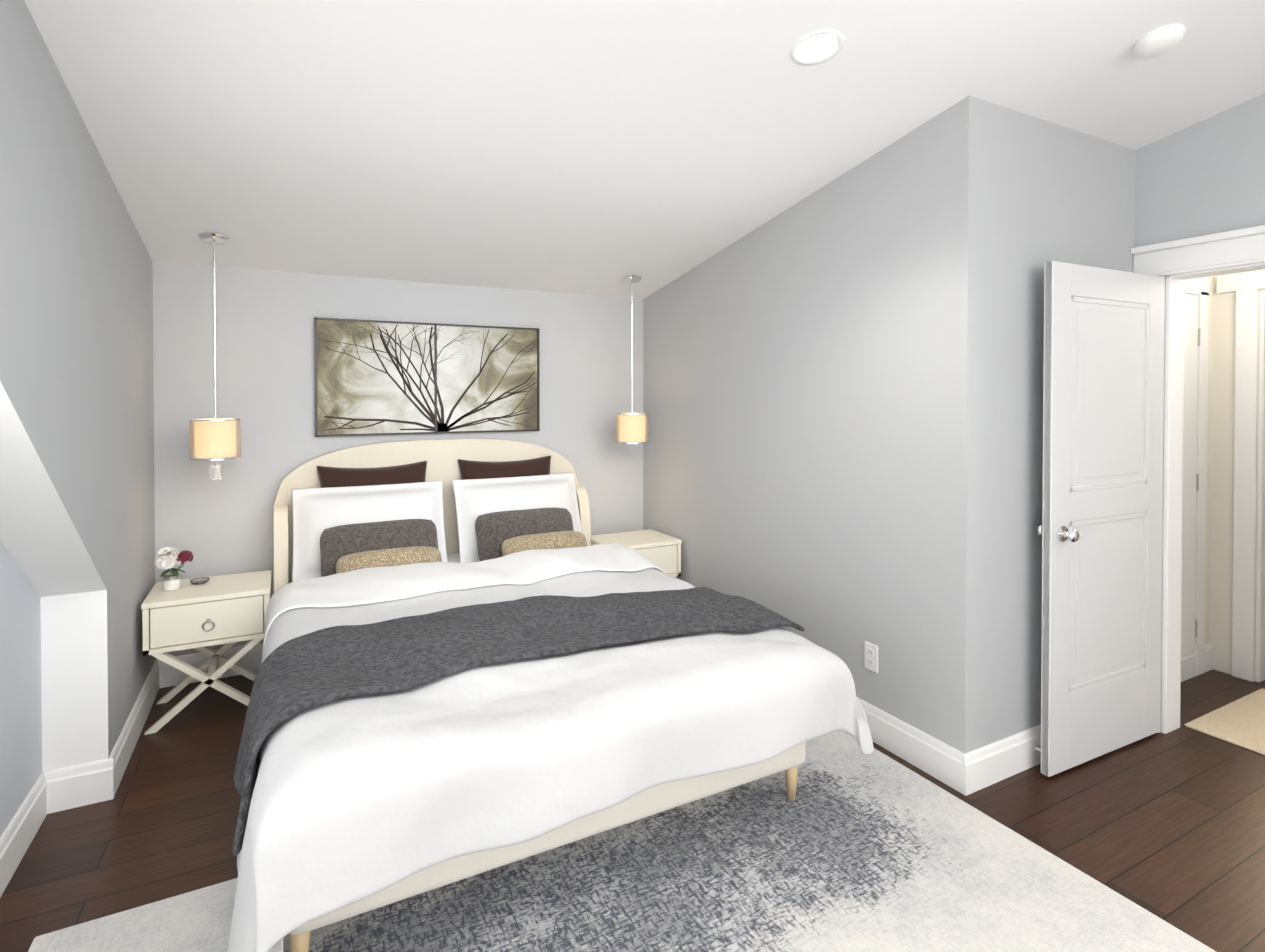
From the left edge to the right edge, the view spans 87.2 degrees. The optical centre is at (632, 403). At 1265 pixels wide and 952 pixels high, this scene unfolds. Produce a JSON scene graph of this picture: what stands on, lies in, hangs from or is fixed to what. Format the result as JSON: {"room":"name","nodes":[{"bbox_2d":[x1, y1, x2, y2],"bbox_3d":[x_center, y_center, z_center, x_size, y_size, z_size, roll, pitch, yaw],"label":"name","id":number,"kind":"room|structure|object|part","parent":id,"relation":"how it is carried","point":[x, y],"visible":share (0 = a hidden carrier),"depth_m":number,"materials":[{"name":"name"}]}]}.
{"room":"bedroom","nodes":[
{"label":"bedroom","id":0,"kind":"room"},
{"bbox_2d":[0,541,41,837],"bbox_3d":[-0.695,-0.244,-0.570,0.250,3.450,6.463,0,1,-28],"label":"wall","id":1,"kind":"structure","parent":0,"point":[20,703],"depth_m":2.14,"materials":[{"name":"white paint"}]},
{"bbox_2d":[0,769,55,896],"bbox_3d":[-0.689,1.405,-0.276,0.016,0.145,5.943,0,1,-28],"label":"baseboard","id":2,"kind":"structure","parent":1,"relation":"attached to","point":[40,801],"depth_m":2.15,"materials":[{"name":"white paint"}]},
{"bbox_2d":[0,0,155,771],"bbox_3d":[-1.502,-0.364,1.089,0.500,3.650,5.171,0,1,-28],"label":"wall","id":3,"kind":"structure","parent":0,"point":[77,519],"depth_m":2.19,"materials":[{"name":"grey paint"}]},
{"bbox_2d":[100,659,163,801],"bbox_3d":[-2.146,1.368,2.881,0.016,0.145,1.033,0,1,-28],"label":"baseboard","id":4,"kind":"structure","parent":3,"relation":"attached to","point":[100,780],"depth_m":2.71,"materials":[{"name":"white paint"}]},
{"bbox_2d":[152,261,642,658],"bbox_3d":[-1.289,-0.299,4.024,3.791,3.450,0.180,0,1,-28],"label":"wall","id":5,"kind":"structure","parent":0,"point":[265,356],"depth_m":3.61,"materials":[{"name":"grey paint"}]},
{"bbox_2d":[164,643,262,687],"bbox_3d":[-1.160,1.354,4.001,2.805,0.145,0.016,0,1,-28],"label":"baseboard","id":6,"kind":"structure","parent":5,"relation":"attached to","point":[252,660],"depth_m":3.44,"materials":[{"name":"white paint"}]},
{"bbox_2d":[314,317,539,436],"bbox_3d":[-1.176,-0.149,3.964,1.297,0.656,0.033,0,1,-28],"label":"picture frame","id":7,"kind":"object","parent":5,"relation":"attached to","point":[375,377],"visible":1,"depth_m":3.92,"materials":[{"name":"grey paper"}]},
{"bbox_2d":[0,669,1264,951],"bbox_3d":[2.627,1.486,2.347,13.000,0.080,8.482,0,1,-28],"label":"floor","id":8,"kind":"structure","parent":0,"point":[1170,827],"depth_m":2.28,"materials":[{"name":"brown wood"}]},
{"bbox_2d":[141,570,271,734],"bbox_3d":[-1.991,1.149,3.151,0.490,0.575,0.386,0,1,-28],"label":"nightstand","id":9,"kind":"object","parent":8,"relation":"on","point":[228,611],"visible":0.94,"depth_m":3.01,"materials":[{"name":"beige wood"}]},
{"bbox_2d":[155,547,192,590],"bbox_3d":[-2.132,0.763,3.093,0.151,0.197,0.107,0,1,-28],"label":"vase","id":10,"kind":"object","parent":9,"relation":"on","point":[168,558],"visible":1,"depth_m":3.07,"materials":[{"name":"white"}]},
{"bbox_2d":[190,577,209,583],"bbox_3d":[-2.077,0.853,3.190,0.080,0.016,0.080,0,1,-28],"label":"glass dish","id":11,"kind":"object","parent":9,"relation":"on","point":[202,580],"visible":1,"depth_m":3.20,"materials":[{"name":"white glass"}]},
{"bbox_3d":[-1.904,0.994,2.983,0.048,0.055,0.011,0,1,-28],"label":"handle","id":12,"kind":"part","parent":9,"relation":"part of","materials":[{"name":"silver metal"}]},
{"bbox_2d":[227,438,873,951],"bbox_3d":[-0.588,0.832,2.903,1.920,1.215,2.452,0,1,-28],"label":"bed","id":13,"kind":"object","parent":8,"relation":"on","point":[481,654],"visible":1,"depth_m":2.09,"materials":[{"name":"beige fabric"}]},
{"bbox_2d":[292,481,447,581],"bbox_3d":[-1.381,0.662,3.526,0.784,0.460,0.236,0,1,-28],"label":"pillow","id":14,"kind":"object","parent":13,"relation":"on","point":[338,503],"depth_m":3.47,"materials":[{"name":"white fabric"}]},
{"bbox_2d":[317,461,426,487],"bbox_3d":[-1.410,0.606,3.654,0.604,0.570,0.203,0,1,-28],"label":"pillow","id":15,"kind":"object","parent":13,"relation":"on","point":[330,474],"depth_m":3.65,"materials":[{"name":"brown fabric"}]},
{"bbox_2d":[320,519,438,576],"bbox_3d":[-1.276,0.748,3.381,0.580,0.287,0.202,0,1,-28],"label":"pillow","id":16,"kind":"object","parent":13,"relation":"on","point":[340,539],"depth_m":3.33,"materials":[{"name":"fabric"}]},
{"bbox_3d":[-1.093,0.756,3.858,1.740,1.085,0.290,0,1,-28],"label":"headboard","id":17,"kind":"part","parent":13,"relation":"part of","materials":[{"name":"fabric"}]},
{"bbox_3d":[-0.616,0.999,2.958,1.560,0.220,2.142,0,1,-28],"label":"mattress","id":18,"kind":"part","parent":13,"relation":"part of","materials":[{"name":"white fabric"}]},
{"bbox_2d":[458,455,550,479],"bbox_3d":[-0.746,0.602,4.004,0.604,0.570,0.205,0,1,-28],"label":"pillow","id":19,"kind":"object","parent":13,"relation":"on","point":[470,467],"depth_m":4.00,"materials":[{"name":"brown fabric"}]},
{"bbox_2d":[453,473,581,562],"bbox_3d":[-0.657,0.657,3.909,0.784,0.460,0.235,0,1,-28],"label":"pillow","id":20,"kind":"object","parent":13,"relation":"on","point":[477,496],"depth_m":3.86,"materials":[{"name":"white fabric"}]},
{"bbox_2d":[233,587,804,855],"bbox_3d":[-0.335,0.939,2.386,1.888,0.297,0.821,0,1,-28],"label":"throw","id":21,"kind":"object","parent":13,"relation":"on","point":[490,658],"depth_m":2.17,"materials":[{"name":"grey fabric"}]},
{"bbox_2d":[475,508,573,560],"bbox_3d":[-0.595,0.744,3.740,0.580,0.287,0.204,0,1,-28],"label":"pillow","id":22,"kind":"object","parent":13,"relation":"on","point":[494,527],"depth_m":3.67,"materials":[{"name":"fabric"}]},
{"bbox_2d":[28,731,1215,951],"bbox_3d":[0.456,1.459,0.837,2.772,0.011,3.640,0,1,-28],"label":"rug","id":23,"kind":"object","parent":8,"relation":"on","point":[852,847],"visible":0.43,"depth_m":1.95,"materials":[{"name":"grey carpet"}]},
{"bbox_2d":[591,529,681,577],"bbox_3d":[0.002,1.137,4.203,0.490,0.575,0.386,0,1,-28],"label":"nightstand","id":24,"kind":"object","parent":8,"relation":"on","point":[662,551],"visible":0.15,"depth_m":4.13,"materials":[{"name":"beige wood"}]},
{"bbox_2d":[1184,688,1264,754],"bbox_3d":[2.947,1.434,2.874,0.780,0.012,0.615,0,1,-28],"label":"floor mat","id":25,"kind":"object","parent":8,"relation":"on","point":[1240,722],"visible":0.95,"depth_m":2.96,"materials":[{"name":"beige carpet"}]},
{"bbox_2d":[24,0,1264,298],"bbox_3d":[2.720,-1.354,2.136,13.000,1.518,8.082,0,1,-28],"label":"ceiling","id":26,"kind":"structure","parent":0,"point":[584,146],"depth_m":2.35,"materials":[{"name":"white paint"}]},
{"bbox_2d":[189,231,240,480],"bbox_3d":[-1.955,-0.215,3.112,0.208,1.151,0.208,0,1,-28],"label":"pendant light","id":27,"kind":"object","parent":26,"relation":"hanging from","point":[215,438],"visible":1,"depth_m":3.06,"materials":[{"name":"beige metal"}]},
{"bbox_3d":[-1.955,0.165,3.116,0.205,0.180,0.205,0,1,-28],"label":"lamp shade","id":28,"kind":"part","parent":27,"relation":"part of","materials":[{"name":"beige fabric"}]},
{"bbox_2d":[615,274,648,443],"bbox_3d":[-0.003,-0.277,4.170,0.208,1.045,0.208,0,1,-28],"label":"pendant light","id":29,"kind":"object","parent":26,"relation":"hanging from","point":[631,427],"visible":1,"depth_m":4.10,"materials":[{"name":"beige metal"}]},
{"bbox_3d":[-0.003,0.153,4.175,0.205,0.180,0.205,0,1,-28],"label":"lamp shade","id":30,"kind":"part","parent":29,"relation":"part of","materials":[{"name":"beige fabric"}]},
{"bbox_2d":[790,29,843,65],"bbox_3d":[0.584,-1.132,2.102,0.166,0.048,0.164,0,1,-28],"label":"recessed light","id":31,"kind":"object","parent":26,"relation":"in","point":[816,47],"depth_m":2.10,"materials":[{"name":"white"}]},
{"bbox_2d":[1133,24,1185,57],"bbox_3d":[1.738,-1.190,2.194,0.136,0.057,0.136,0,1,-28],"label":"smoke detector","id":32,"kind":"object","parent":26,"relation":"attached to","point":[1160,41],"visible":1,"depth_m":2.16,"materials":[{"name":"white paint"}]},
{"bbox_2d":[643,96,1135,752],"bbox_3d":[1.125,-0.297,3.896,1.158,3.450,2.662,0,1,-28],"label":"wall","id":33,"kind":"structure","parent":0,"point":[843,410],"depth_m":2.78,"materials":[{"name":"grey paint"}]},
{"bbox_2d":[865,641,877,672],"bbox_3d":[1.025,1.088,2.854,0.008,0.116,0.072,0,1,-28],"label":"electrical outlet","id":34,"kind":"object","parent":33,"relation":"attached to","point":[871,656],"visible":1,"depth_m":2.85,"materials":[{"name":"white plastic"}]},
{"bbox_2d":[857,697,971,795],"bbox_3d":[0.657,1.360,3.545,0.016,0.145,2.476,0,1,-28],"label":"baseboard","id":35,"kind":"structure","parent":33,"relation":"attached to","point":[947,764],"depth_m":2.62,"materials":[{"name":"white paint"}]},
{"bbox_2d":[968,724,1040,792],"bbox_3d":[1.754,1.369,2.734,1.149,0.145,0.016,0,1,-28],"label":"baseboard","id":36,"kind":"structure","parent":33,"relation":"attached to","point":[997,761],"depth_m":2.56,"materials":[{"name":"white paint"}]},
{"bbox_2d":[1135,93,1264,731],"bbox_3d":[3.481,-0.261,0.809,0.125,3.450,5.001,0,1,-28],"label":"wall","id":37,"kind":"structure","parent":0,"point":[1205,177],"depth_m":2.76,"materials":[{"name":"grey paint"}]},
{"bbox_2d":[1036,261,1164,776],"bbox_3d":[1.937,0.442,2.732,0.787,1.975,0.151,0,1,-28],"label":"door","id":38,"kind":"structure","parent":37,"relation":"in","point":[1099,529],"depth_m":2.68,"materials":[{"name":"white wood"}]},
{"bbox_3d":[1.650,0.501,2.580,0.063,0.062,0.151,0,1,-28],"label":"knob","id":39,"kind":"part","parent":38,"relation":"part of","materials":[{"name":"silver metal"}]},
{"bbox_2d":[1131,225,1264,733],"bbox_3d":[2.870,0.374,2.799,0.982,2.133,1.154,0,1,-28],"label":"door frame","id":40,"kind":"structure","parent":37,"relation":"attached to","point":[1176,264],"depth_m":2.92,"materials":[{"name":"white paint"}]},
{"bbox_2d":[1201,276,1212,642],"bbox_3d":[2.815,-0.292,3.499,1.211,3.450,0.150,0,1,-28],"label":"wall","id":41,"kind":"structure","parent":0,"point":[1209,448],"depth_m":3.57,"materials":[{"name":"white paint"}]},
{"bbox_2d":[1181,642,1212,681],"bbox_3d":[2.722,1.362,3.375,0.911,0.145,0.016,0,1,-28],"label":"baseboard","id":42,"kind":"structure","parent":41,"relation":"attached to","point":[1188,664],"depth_m":3.48,"materials":[{"name":"white paint"}]},
{"bbox_2d":[1195,328,1200,637],"bbox_3d":[2.963,0.418,3.483,0.016,1.620,0.008,0,1,-28],"label":"door hinges","id":43,"kind":"object","parent":41,"relation":"attached to","point":[1197,489],"depth_m":3.48,"materials":[{"name":"silver metal"}]},
{"bbox_2d":[1210,269,1264,681],"bbox_3d":[4.368,-0.267,1.342,0.120,3.450,5.115,0,1,-28],"label":"wall","id":44,"kind":"structure","parent":0,"point":[1222,460],"depth_m":3.54,"materials":[{"name":"white paint"}]},
{"bbox_2d":[1217,270,1264,682],"bbox_3d":[3.376,0.383,3.082,0.023,2.110,1.082,0,1,-28],"label":"door frame","id":45,"kind":"structure","parent":44,"relation":"attached to","point":[1248,653],"depth_m":3.43,"materials":[{"name":"white paint"}]}
]}

